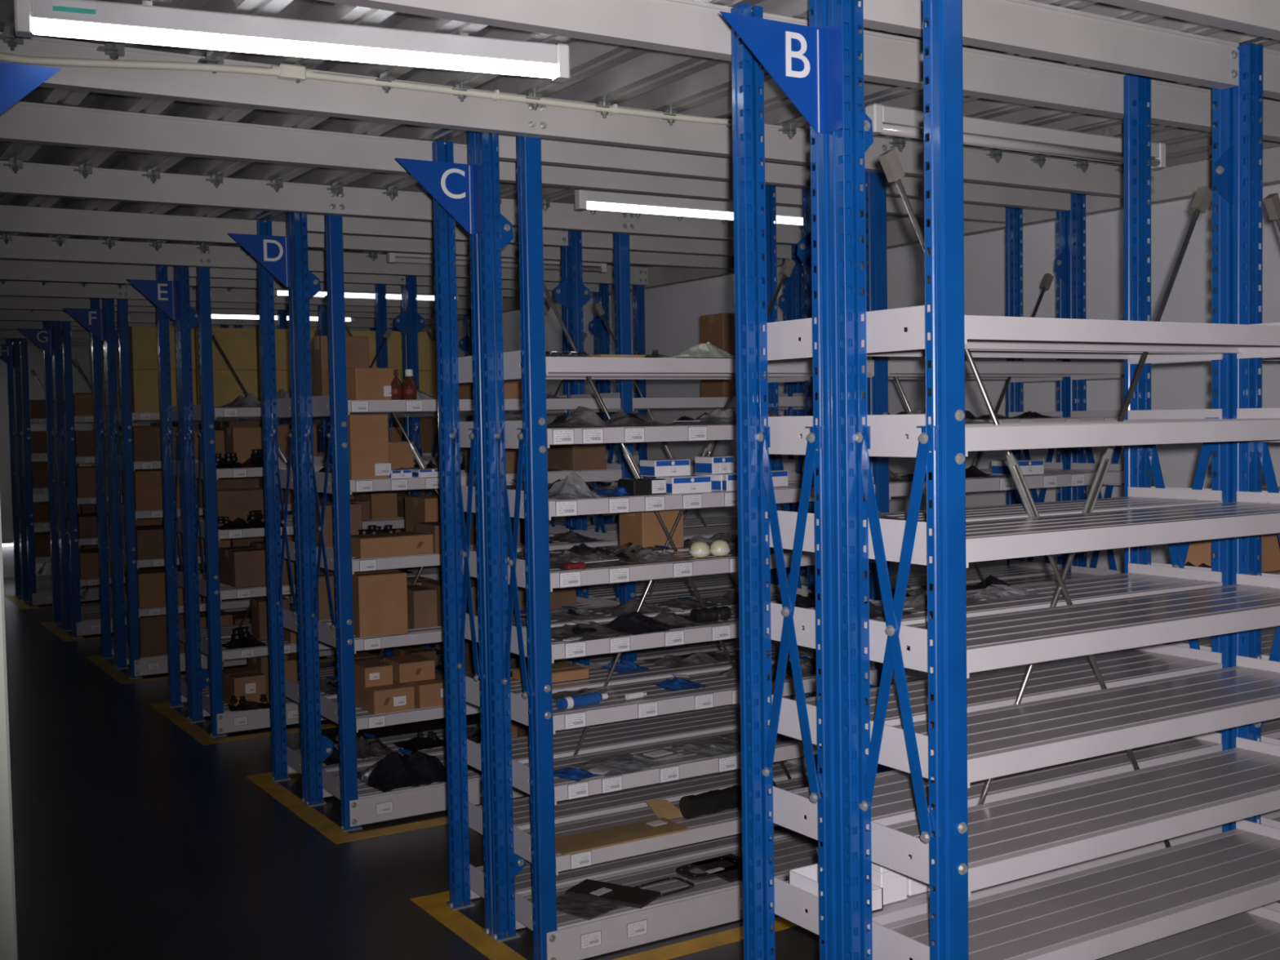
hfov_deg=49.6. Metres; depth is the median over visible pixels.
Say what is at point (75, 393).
carton
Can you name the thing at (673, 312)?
wall
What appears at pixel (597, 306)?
socket
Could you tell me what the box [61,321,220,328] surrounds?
ceiling beam
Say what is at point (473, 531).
carton
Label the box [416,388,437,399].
plastic bag
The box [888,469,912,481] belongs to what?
plastic bag
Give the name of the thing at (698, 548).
round lamp
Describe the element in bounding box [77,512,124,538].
carton
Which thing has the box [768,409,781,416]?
plastic bag
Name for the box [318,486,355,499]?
carton
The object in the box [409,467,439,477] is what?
box
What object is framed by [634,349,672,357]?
rubber parts
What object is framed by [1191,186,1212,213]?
socket
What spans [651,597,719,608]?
plastic bag
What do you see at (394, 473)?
box
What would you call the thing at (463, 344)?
brace
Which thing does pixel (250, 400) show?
plastic bag
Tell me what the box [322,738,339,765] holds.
plastic bag
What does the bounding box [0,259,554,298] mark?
ceiling beam
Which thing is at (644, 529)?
carton
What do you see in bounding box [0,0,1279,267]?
ceiling
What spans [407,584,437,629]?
carton
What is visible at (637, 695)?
tube
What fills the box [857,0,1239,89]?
ceiling beam
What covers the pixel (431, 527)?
carton
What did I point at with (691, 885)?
gasket
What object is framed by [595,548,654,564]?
plastic bag
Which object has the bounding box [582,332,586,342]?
socket
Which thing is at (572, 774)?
plastic bag
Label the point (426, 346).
carton
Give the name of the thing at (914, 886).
carton
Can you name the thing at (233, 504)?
carton
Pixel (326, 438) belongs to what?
carton
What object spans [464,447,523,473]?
carton
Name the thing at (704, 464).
box
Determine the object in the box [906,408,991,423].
plastic bag
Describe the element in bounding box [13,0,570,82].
lamp
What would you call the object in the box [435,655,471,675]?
plastic bag
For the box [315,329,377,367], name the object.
carton
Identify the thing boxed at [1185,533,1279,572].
carton
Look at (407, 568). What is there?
rubber parts
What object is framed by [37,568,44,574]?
socket
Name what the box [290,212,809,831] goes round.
shelving rack
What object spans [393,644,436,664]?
carton
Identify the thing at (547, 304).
socket
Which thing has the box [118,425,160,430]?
carton
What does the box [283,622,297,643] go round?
carton
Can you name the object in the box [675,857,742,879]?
gasket
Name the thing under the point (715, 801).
rolled mat
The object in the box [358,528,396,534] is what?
rubber parts
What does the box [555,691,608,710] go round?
bottle
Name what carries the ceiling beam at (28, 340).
attached to the ceiling
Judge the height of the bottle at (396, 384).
0.120 m
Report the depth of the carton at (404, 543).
5.33 m
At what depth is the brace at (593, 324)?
8.14 m
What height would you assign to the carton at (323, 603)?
0.181 m
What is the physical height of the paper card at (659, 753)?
0.002 m
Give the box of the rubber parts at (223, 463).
[215,453,248,468]
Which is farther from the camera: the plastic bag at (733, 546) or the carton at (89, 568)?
the carton at (89, 568)
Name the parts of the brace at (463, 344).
gusset plate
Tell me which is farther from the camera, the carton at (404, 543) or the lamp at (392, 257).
the lamp at (392, 257)
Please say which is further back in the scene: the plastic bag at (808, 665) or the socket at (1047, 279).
the socket at (1047, 279)
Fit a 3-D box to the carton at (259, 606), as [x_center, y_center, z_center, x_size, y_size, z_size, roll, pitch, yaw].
[-1.940,0.723,7.268,0.161,0.201,0.150,-3,3,-32]
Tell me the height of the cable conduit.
0.086 m
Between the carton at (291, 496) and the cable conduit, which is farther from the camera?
the carton at (291, 496)
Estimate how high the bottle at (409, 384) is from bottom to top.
0.120 m
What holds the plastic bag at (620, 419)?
on the shelving rack at (716, 900)
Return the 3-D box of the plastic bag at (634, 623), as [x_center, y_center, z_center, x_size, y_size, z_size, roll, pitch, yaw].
[-0.012,0.420,4.136,0.221,0.040,0.230,-3,4,-43]
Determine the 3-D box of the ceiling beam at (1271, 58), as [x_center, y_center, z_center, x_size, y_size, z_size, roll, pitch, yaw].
[1.971,-1.017,3.664,1.191,0.100,0.045,-3,3,-32]
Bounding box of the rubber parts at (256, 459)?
[242,448,263,467]
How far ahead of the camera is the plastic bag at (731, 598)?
4.67 m
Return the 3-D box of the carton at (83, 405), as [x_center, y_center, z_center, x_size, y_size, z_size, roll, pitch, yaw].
[-4.072,-0.562,10.383,0.375,0.161,0.380,-3,3,-32]
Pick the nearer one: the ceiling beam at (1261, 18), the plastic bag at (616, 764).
the ceiling beam at (1261, 18)
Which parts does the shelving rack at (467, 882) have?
post, foot plate, post, foot plate, shelf panel, shelf panel, shelf panel, shelf, shelf, shelf panel, shelf panel, shelf panel, shelf panel, shelf, shelf, shelf, shelf, shelf, shelf, shelf, shelf panel, shelf panel, shelf panel, shelf panel, shelf panel, shelf panel, shelf panel, shelf panel, shelf panel, shelf panel, shelf panel, shelf panel, shelf panel, shelf panel, post, post, shelf, shelf panel, shelf, shelf, shelf, shelf, shelf panel, shelf panel, shelf panel, shelf panel, shelf panel, shelf panel, shelf panel, post, post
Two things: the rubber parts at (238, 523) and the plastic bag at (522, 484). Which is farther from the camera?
the rubber parts at (238, 523)
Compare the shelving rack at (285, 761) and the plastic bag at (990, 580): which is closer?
the plastic bag at (990, 580)
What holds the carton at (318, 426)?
on the shelving rack at (140, 666)
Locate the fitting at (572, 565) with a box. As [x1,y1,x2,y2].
[564,562,586,568]
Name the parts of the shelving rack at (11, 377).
post, post, shelf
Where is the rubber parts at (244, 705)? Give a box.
[227,693,271,711]
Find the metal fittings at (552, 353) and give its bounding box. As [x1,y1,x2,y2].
[545,351,588,356]
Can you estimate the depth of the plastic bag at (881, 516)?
2.97 m
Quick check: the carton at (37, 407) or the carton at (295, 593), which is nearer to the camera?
the carton at (295, 593)
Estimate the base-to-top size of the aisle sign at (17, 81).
0.200 m
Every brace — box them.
[27,365,121,574]
[62,346,177,609]
[115,328,248,643]
[190,306,411,689]
[308,270,568,761]
[416,313,598,649]
[421,333,467,417]
[497,213,811,879]
[581,284,790,661]
[859,106,1232,847]
[861,247,1067,684]
[1231,140,1279,232]
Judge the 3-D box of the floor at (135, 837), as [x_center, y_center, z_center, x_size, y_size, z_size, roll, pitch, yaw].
[-2.627,1.336,6.654,7.600,0.100,17.200,-3,3,-32]
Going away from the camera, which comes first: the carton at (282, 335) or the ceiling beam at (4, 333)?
the carton at (282, 335)
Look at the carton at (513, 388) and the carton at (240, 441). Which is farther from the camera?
the carton at (240, 441)
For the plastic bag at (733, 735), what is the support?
on the shelving rack at (716, 900)
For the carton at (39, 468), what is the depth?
11.99 m
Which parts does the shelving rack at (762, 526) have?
post, post, shelf panel, shelf panel, shelf panel, shelf panel, shelf panel, shelf, shelf, shelf, shelf, shelf, shelf, shelf, shelf panel, shelf panel, shelf panel, shelf panel, shelf panel, shelf panel, shelf panel, shelf panel, shelf panel, shelf panel, shelf panel, shelf panel, shelf panel, shelf panel, shelf panel, shelf panel, post, shelf, shelf, shelf, shelf, post, shelf panel, shelf panel, shelf panel, shelf panel, shelf panel, shelf, shelf panel, shelf, shelf panel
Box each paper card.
[562,637,581,640]
[572,558,618,563]
[587,768,608,773]
[590,887,612,895]
[643,749,671,756]
[645,819,666,826]
[705,866,724,873]
[1017,587,1034,591]
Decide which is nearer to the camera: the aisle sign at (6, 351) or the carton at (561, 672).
the carton at (561, 672)
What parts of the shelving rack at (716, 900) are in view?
post, foot plate, post, flat strip, shelf, shelf panel, shelf panel, shelf panel, shelf panel, shelf panel, shelf panel, shelf panel, shelf panel, shelf panel, shelf panel, shelf panel, shelf, shelf, shelf, shelf panel, shelf panel, shelf panel, shelf panel, shelf panel, shelf panel, shelf panel, shelf panel, shelf panel, shelf panel, shelf, shelf panel, shelf panel, shelf, shelf, shelf, shelf panel, shelf, shelf panel, shelf panel, shelf panel, shelf panel, post, post, shelf, shelf, shelf panel, shelf panel, shelf panel, shelf panel, shelf panel, shelf, shelf, shelf panel, shelf panel, shelf, shelf panel, post, post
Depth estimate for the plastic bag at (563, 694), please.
4.13 m
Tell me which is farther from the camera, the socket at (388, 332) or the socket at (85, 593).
the socket at (85, 593)
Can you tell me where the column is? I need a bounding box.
[0,502,17,959]
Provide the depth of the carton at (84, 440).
10.17 m
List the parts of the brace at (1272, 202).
tie rod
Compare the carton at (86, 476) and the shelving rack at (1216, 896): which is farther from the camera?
the carton at (86, 476)
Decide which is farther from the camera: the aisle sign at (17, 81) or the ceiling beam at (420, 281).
the ceiling beam at (420, 281)
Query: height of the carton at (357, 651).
0.180 m
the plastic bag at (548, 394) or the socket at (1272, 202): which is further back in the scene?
the plastic bag at (548, 394)
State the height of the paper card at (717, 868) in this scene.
0.002 m
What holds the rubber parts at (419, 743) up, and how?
on the shelving rack at (285, 761)
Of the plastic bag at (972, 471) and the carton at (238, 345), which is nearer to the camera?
the plastic bag at (972, 471)
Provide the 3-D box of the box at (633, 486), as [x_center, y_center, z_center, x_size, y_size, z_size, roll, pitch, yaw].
[0.007,0.020,4.070,0.110,0.045,0.092,-3,3,-32]
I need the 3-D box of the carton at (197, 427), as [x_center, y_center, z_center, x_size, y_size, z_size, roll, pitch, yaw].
[-3.407,-0.321,10.801,0.375,0.221,0.380,-3,3,-32]
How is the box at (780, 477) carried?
on the shelving rack at (716, 900)
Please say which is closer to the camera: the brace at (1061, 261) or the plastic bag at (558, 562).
the plastic bag at (558, 562)
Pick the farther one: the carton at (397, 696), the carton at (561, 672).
the carton at (397, 696)
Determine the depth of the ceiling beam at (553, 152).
4.32 m
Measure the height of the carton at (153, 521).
0.221 m
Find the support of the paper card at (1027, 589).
on the shelving rack at (762, 526)
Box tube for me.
[625,691,646,700]
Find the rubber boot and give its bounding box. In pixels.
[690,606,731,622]
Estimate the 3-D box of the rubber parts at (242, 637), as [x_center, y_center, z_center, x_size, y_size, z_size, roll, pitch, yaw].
[-2.012,0.791,7.018,0.207,0.089,0.208,-3,3,-32]
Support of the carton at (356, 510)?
on the shelving rack at (285, 761)
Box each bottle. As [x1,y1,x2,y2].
[391,368,402,399]
[401,369,417,399]
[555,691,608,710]
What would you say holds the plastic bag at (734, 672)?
on the shelving rack at (716, 900)
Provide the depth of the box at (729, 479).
4.18 m
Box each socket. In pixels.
[30,368,36,376]
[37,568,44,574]
[72,358,79,366]
[80,591,88,599]
[382,328,392,339]
[427,328,435,340]
[434,641,442,649]
[544,300,551,315]
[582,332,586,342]
[592,302,605,315]
[779,257,795,277]
[878,148,905,182]
[1040,273,1053,289]
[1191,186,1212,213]
[1263,193,1279,220]
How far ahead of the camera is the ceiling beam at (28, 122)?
4.07 m
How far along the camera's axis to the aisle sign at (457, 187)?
4.00 m
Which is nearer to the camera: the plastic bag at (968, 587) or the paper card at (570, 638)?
the paper card at (570, 638)
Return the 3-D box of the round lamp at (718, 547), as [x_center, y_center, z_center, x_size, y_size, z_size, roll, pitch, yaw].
[0.244,0.207,4.235,0.065,0.048,0.064,-3,3,-32]
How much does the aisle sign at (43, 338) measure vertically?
0.200 m
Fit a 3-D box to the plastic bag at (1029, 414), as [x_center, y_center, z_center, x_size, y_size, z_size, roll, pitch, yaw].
[1.406,-0.237,5.004,0.148,0.026,0.204,-2,3,-27]
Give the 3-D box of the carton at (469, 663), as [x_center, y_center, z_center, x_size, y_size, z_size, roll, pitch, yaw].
[-0.713,0.749,6.199,0.146,0.202,0.240,-3,3,-33]
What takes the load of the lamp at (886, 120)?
hanging from the ceiling
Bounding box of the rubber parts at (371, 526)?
[368,524,392,533]
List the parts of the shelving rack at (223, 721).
post, foot plate, post, foot plate, shelf, shelf, shelf, shelf, shelf, shelf, post, post, shelf, shelf, shelf, post, post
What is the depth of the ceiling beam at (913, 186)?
5.12 m
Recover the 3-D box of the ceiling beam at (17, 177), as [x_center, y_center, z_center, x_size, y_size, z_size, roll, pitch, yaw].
[-1.891,-0.999,4.603,6.880,0.113,0.079,-3,3,-32]
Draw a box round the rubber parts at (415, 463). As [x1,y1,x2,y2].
[413,457,435,467]
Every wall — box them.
[0,345,291,577]
[313,145,1279,680]
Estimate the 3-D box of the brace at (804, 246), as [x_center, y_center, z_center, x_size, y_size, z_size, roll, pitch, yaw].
[0.095,0.183,4.419,1.285,2.050,0.033,-3,3,-32]
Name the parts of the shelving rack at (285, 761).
post, foot plate, post, shelf, shelf, shelf, shelf, shelf, shelf, post, post, shelf, shelf, shelf, shelf, shelf, shelf, post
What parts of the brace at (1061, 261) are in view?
tie rod, tie rod, gusset plate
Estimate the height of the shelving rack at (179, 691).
2.400 m
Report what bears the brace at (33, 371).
attached to the shelving rack at (37, 596)
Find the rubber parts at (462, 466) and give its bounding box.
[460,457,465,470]
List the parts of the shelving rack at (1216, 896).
post, post, shelf, shelf, shelf, shelf, shelf, shelf, shelf, shelf panel, shelf panel, shelf panel, shelf panel, shelf panel, shelf panel, shelf panel, shelf panel, shelf panel, shelf panel, shelf panel, shelf panel, shelf panel, shelf panel, shelf panel, shelf panel, shelf panel, shelf panel, shelf panel, shelf panel, shelf panel, shelf panel, shelf panel, shelf panel, shelf panel, shelf, shelf panel, shelf panel, post, shelf panel, shelf, shelf, shelf, shelf, shelf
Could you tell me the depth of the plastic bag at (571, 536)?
5.85 m
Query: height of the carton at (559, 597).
0.110 m
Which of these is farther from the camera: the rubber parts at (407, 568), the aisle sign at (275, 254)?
the rubber parts at (407, 568)
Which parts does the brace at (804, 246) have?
gusset plate, gusset plate, tie rod, tie rod, gusset plate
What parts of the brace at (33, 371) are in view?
tie rod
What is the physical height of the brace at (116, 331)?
2.050 m
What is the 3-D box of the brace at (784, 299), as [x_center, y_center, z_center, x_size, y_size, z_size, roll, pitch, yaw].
[0.246,0.085,6.547,1.285,2.050,0.033,-3,3,-32]
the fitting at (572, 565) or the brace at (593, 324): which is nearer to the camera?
the fitting at (572, 565)
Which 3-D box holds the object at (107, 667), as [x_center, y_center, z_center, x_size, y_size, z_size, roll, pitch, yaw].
[-2.115,1.145,9.583,3.045,0.001,1.173,-3,3,-32]
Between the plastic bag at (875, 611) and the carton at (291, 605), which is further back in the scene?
the carton at (291, 605)
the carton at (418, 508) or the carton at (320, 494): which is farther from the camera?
the carton at (320, 494)
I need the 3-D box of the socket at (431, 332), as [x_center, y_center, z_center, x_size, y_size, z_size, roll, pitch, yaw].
[-1.177,-0.826,7.853,0.052,0.063,0.022,-3,3,-32]
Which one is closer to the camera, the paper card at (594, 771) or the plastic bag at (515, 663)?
the paper card at (594, 771)
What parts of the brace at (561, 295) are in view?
gusset plate, gusset plate, tie rod, tie rod, gusset plate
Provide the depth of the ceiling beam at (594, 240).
6.42 m
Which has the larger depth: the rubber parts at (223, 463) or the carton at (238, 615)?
the carton at (238, 615)
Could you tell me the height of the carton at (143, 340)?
0.263 m
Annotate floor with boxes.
[3,574,823,959]
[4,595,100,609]
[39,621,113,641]
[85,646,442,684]
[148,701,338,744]
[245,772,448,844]
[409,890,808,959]
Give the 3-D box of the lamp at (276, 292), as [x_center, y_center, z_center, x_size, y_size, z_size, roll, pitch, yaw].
[-1.698,-1.182,8.647,1.220,0.098,0.044,-3,3,-32]
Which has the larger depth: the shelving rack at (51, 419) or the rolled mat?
the shelving rack at (51, 419)
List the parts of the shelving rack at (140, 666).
post, foot plate, post, foot plate, shelf, shelf, shelf, shelf, shelf, shelf, post, shelf, shelf, shelf, post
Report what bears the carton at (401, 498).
on the shelving rack at (223, 721)
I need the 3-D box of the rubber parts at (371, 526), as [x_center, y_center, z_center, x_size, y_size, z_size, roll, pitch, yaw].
[-1.108,0.231,5.935,0.198,0.074,0.210,-2,3,-22]
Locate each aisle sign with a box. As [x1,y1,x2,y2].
[0,62,61,115]
[0,344,13,367]
[17,328,53,355]
[62,307,106,341]
[126,279,179,319]
[228,233,294,287]
[395,157,483,234]
[720,11,843,133]
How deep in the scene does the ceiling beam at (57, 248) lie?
6.66 m
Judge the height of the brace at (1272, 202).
2.050 m
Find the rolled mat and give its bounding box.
[679,781,777,819]
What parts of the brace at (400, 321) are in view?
gusset plate, gusset plate, tie rod, tie rod, gusset plate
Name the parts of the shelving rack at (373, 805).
post, foot plate, post, foot plate, shelf, shelf, shelf, shelf, shelf, shelf, post, post, shelf, shelf, shelf, shelf, shelf, post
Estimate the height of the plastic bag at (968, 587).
0.033 m
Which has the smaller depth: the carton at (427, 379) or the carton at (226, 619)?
the carton at (226, 619)
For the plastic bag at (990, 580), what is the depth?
4.90 m
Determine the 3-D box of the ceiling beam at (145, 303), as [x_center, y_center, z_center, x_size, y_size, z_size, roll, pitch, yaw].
[-2.825,-1.177,9.063,1.191,0.100,0.053,-3,3,-32]
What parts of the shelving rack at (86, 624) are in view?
post, post, shelf, shelf, shelf, shelf, shelf, shelf, post, post, post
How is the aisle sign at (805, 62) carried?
attached to the shelving rack at (1216, 896)
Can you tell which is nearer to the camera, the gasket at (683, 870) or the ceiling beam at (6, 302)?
the gasket at (683, 870)
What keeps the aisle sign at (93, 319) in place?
attached to the shelving rack at (140, 666)
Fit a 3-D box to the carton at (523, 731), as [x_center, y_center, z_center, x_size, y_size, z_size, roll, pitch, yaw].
[-0.410,1.109,5.861,0.119,0.102,0.252,-3,3,-31]
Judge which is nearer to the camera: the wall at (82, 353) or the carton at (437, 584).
the carton at (437, 584)
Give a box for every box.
[389,469,412,478]
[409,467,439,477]
[618,478,666,495]
[640,458,690,476]
[656,475,711,493]
[694,455,733,474]
[696,473,722,490]
[711,472,737,491]
[733,470,788,486]
[991,459,1044,475]
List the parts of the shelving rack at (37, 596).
post, post, shelf, shelf, shelf, shelf, shelf, shelf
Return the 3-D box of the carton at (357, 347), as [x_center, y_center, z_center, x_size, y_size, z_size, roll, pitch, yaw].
[-1.196,-0.444,5.548,0.201,0.261,0.090,-3,3,-34]
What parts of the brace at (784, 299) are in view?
gusset plate, tie rod, tie rod, gusset plate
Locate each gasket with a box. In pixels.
[634,876,694,897]
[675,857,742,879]
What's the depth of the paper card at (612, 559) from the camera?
4.01 m
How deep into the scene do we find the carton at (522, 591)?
5.67 m
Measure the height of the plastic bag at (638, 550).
0.038 m
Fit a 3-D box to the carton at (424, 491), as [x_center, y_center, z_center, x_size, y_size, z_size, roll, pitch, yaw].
[-1.635,0.008,9.586,0.375,0.211,0.380,-3,3,-32]
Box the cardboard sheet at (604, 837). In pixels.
[555,817,688,855]
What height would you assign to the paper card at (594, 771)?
0.002 m
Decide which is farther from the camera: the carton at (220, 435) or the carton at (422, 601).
the carton at (220, 435)
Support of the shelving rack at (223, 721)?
on the floor at (135, 837)
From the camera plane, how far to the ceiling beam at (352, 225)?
5.72 m
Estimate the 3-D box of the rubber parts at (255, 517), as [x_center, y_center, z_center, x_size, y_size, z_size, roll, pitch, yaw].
[-1.917,0.193,7.006,0.206,0.081,0.208,-2,3,-24]
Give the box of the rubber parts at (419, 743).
[393,730,445,751]
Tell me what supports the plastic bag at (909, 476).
on the shelving rack at (716, 900)
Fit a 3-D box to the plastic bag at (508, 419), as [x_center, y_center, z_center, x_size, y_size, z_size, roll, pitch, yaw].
[-0.390,-0.184,4.282,0.136,0.046,0.201,-3,3,-34]
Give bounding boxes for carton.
[29,400,65,418]
[30,430,77,453]
[31,461,79,488]
[33,501,80,522]
[34,530,81,556]
[73,392,119,394]
[73,393,120,416]
[74,430,120,457]
[75,466,123,497]
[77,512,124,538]
[78,546,126,579]
[80,502,123,513]
[81,542,123,549]
[82,582,125,587]
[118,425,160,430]
[120,426,179,462]
[122,468,197,511]
[124,524,182,559]
[125,564,200,608]
[126,610,186,657]
[128,325,195,369]
[130,369,196,413]
[134,514,164,525]
[172,424,201,431]
[179,515,230,555]
[183,609,232,627]
[194,327,257,369]
[194,430,226,459]
[195,369,257,407]
[197,476,259,507]
[198,563,219,568]
[198,567,262,603]
[214,420,262,430]
[216,488,265,526]
[218,546,266,587]
[222,666,266,706]
[225,426,262,463]
[226,609,251,624]
[230,536,266,546]
[247,653,288,701]
[250,596,288,639]
[251,541,296,584]
[255,328,315,370]
[257,369,314,402]
[258,476,318,503]
[262,593,296,597]
[277,424,317,457]
[280,534,295,542]
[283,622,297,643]
[284,653,298,699]
[288,603,297,612]
[312,335,368,395]
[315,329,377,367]
[315,502,362,547]
[316,423,321,452]
[317,569,335,620]
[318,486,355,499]
[325,436,331,463]
[326,367,399,399]
[329,498,370,520]
[334,650,359,676]
[347,413,391,479]
[351,531,433,558]
[351,568,408,637]
[354,652,382,661]
[354,658,393,687]
[355,490,397,519]
[355,680,414,714]
[382,653,435,683]
[386,331,436,370]
[388,440,414,469]
[389,426,404,441]
[391,488,439,495]
[393,417,439,453]
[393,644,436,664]
[394,528,405,532]
[396,494,418,517]
[398,370,437,397]
[404,494,440,531]
[404,672,444,708]
[406,576,436,585]
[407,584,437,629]
[415,521,466,553]
[422,580,462,626]
[458,379,522,399]
[459,421,464,452]
[461,581,479,616]
[463,511,520,546]
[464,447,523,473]
[464,639,481,675]
[470,576,528,614]
[509,711,528,735]
[512,662,589,683]
[517,725,559,737]
[520,518,524,529]
[546,443,606,471]
[550,586,576,609]
[618,509,684,547]
[700,313,735,355]
[701,379,736,397]
[788,862,883,912]
[866,869,907,904]
[871,862,892,872]
[906,875,935,895]
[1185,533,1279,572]
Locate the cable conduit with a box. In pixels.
[0,52,732,124]
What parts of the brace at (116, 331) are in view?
gusset plate, gusset plate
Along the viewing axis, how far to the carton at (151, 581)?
8.55 m
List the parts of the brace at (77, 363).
tie rod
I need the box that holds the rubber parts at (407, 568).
[400,567,414,573]
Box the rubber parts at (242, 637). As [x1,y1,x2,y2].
[221,626,268,648]
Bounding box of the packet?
[633,747,682,761]
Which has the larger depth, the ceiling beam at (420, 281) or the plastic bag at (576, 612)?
the ceiling beam at (420, 281)
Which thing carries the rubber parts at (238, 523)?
on the shelving rack at (223, 721)
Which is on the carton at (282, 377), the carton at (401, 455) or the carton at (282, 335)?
the carton at (282, 335)
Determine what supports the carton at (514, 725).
on the shelving rack at (285, 761)
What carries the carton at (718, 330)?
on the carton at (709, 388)
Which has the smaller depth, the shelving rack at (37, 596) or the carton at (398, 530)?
the carton at (398, 530)
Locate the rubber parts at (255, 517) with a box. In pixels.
[247,510,283,528]
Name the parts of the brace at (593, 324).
gusset plate, tie rod, gusset plate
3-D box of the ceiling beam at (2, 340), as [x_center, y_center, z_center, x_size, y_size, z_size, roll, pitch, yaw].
[-6.551,-1.251,12.153,6.880,0.100,0.045,-3,3,-32]
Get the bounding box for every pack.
[565,879,660,908]
[691,853,742,882]
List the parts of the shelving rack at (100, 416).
post, post, shelf, shelf, shelf, shelf, shelf, post, post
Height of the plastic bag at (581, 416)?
0.062 m
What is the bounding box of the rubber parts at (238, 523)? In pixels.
[217,515,258,529]
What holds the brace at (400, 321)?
attached to the shelving rack at (223, 721)
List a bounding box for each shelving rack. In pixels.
[5,337,292,600]
[13,338,313,607]
[42,320,279,630]
[52,321,395,638]
[89,297,469,667]
[103,298,501,679]
[155,266,603,720]
[176,266,648,737]
[256,212,795,803]
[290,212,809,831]
[431,130,1068,936]
[475,131,1124,959]
[730,0,1279,959]
[826,0,1279,959]
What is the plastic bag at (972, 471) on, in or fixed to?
on the shelving rack at (716, 900)
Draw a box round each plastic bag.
[213,392,262,408]
[276,388,291,399]
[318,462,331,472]
[320,675,337,694]
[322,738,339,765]
[355,733,395,759]
[357,747,446,791]
[396,466,415,469]
[413,465,439,468]
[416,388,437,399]
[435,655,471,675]
[443,756,484,774]
[466,726,483,743]
[504,413,521,421]
[506,609,528,626]
[507,547,559,559]
[509,479,548,491]
[510,652,527,669]
[520,528,555,543]
[524,457,564,471]
[546,386,565,398]
[546,405,619,428]
[547,471,609,499]
[547,479,599,490]
[549,526,604,542]
[549,550,617,569]
[550,605,606,620]
[551,620,631,642]
[551,688,613,699]
[553,542,614,554]
[553,767,598,781]
[570,752,664,777]
[586,599,670,615]
[591,486,631,497]
[592,477,631,489]
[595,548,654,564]
[599,542,663,550]
[600,611,687,635]
[600,659,649,673]
[604,408,676,426]
[613,543,653,556]
[639,545,697,562]
[642,651,739,668]
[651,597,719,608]
[652,674,708,690]
[653,607,721,626]
[666,342,735,358]
[668,412,707,424]
[671,737,741,757]
[675,408,736,425]
[681,535,714,547]
[702,588,773,604]
[709,528,737,542]
[709,540,737,555]
[718,662,792,679]
[720,730,795,742]
[729,601,738,616]
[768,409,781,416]
[769,546,792,552]
[771,656,821,675]
[778,592,819,608]
[864,601,916,618]
[877,510,903,519]
[881,589,992,609]
[888,411,907,414]
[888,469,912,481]
[891,583,920,598]
[900,470,932,479]
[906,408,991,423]
[918,585,979,592]
[964,410,982,419]
[965,465,999,477]
[966,584,1045,601]
[970,574,1011,589]
[977,411,1017,418]
[1012,410,1057,417]
[1184,561,1211,568]
[1209,485,1279,491]
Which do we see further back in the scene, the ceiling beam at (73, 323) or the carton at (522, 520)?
the ceiling beam at (73, 323)
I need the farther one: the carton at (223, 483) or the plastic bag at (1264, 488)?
the carton at (223, 483)
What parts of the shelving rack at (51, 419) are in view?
post, post, shelf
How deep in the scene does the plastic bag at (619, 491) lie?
4.03 m
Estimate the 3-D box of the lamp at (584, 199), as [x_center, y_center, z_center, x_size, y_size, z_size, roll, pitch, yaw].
[0.286,-1.072,5.432,1.220,0.098,0.044,-3,3,-32]
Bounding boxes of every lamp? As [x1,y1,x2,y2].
[1,538,13,546]
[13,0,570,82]
[211,314,354,321]
[273,288,459,301]
[386,252,607,272]
[574,188,805,225]
[688,541,710,557]
[709,539,730,555]
[865,103,1165,169]
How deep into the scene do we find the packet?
4.18 m
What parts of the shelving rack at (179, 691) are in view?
post, foot plate, post, shelf, shelf, shelf, shelf, shelf, shelf, post, post, shelf, shelf, post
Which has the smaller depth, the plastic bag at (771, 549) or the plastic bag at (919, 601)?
the plastic bag at (919, 601)
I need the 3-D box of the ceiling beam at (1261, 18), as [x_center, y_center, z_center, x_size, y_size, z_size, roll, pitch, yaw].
[-0.220,-0.907,1.894,6.880,0.113,0.079,-3,3,-32]
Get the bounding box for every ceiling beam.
[0,26,1154,198]
[0,101,1005,223]
[0,157,863,244]
[0,204,734,269]
[0,233,648,285]
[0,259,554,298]
[0,280,503,310]
[0,295,435,319]
[0,309,395,328]
[0,320,318,333]
[0,328,91,339]
[0,337,103,346]
[26,338,103,342]
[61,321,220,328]
[114,298,288,310]
[188,266,405,284]
[228,324,369,330]
[306,213,568,246]
[309,304,467,315]
[318,0,1279,142]
[395,146,1279,330]
[416,275,599,292]
[498,133,815,188]
[580,231,791,259]
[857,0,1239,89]
[860,175,1071,212]
[1089,0,1279,39]
[1259,48,1279,99]
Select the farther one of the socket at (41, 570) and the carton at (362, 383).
the socket at (41, 570)
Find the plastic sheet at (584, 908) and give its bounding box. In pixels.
[555,893,624,920]
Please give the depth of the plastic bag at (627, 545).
4.51 m
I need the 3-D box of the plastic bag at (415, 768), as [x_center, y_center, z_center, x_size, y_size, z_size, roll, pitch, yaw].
[-0.941,1.128,5.547,0.367,0.110,0.376,-3,3,-34]
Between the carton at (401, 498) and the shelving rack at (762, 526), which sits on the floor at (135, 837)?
the shelving rack at (762, 526)
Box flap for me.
[645,799,683,818]
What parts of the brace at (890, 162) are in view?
gusset plate, tie rod, tie rod, gusset plate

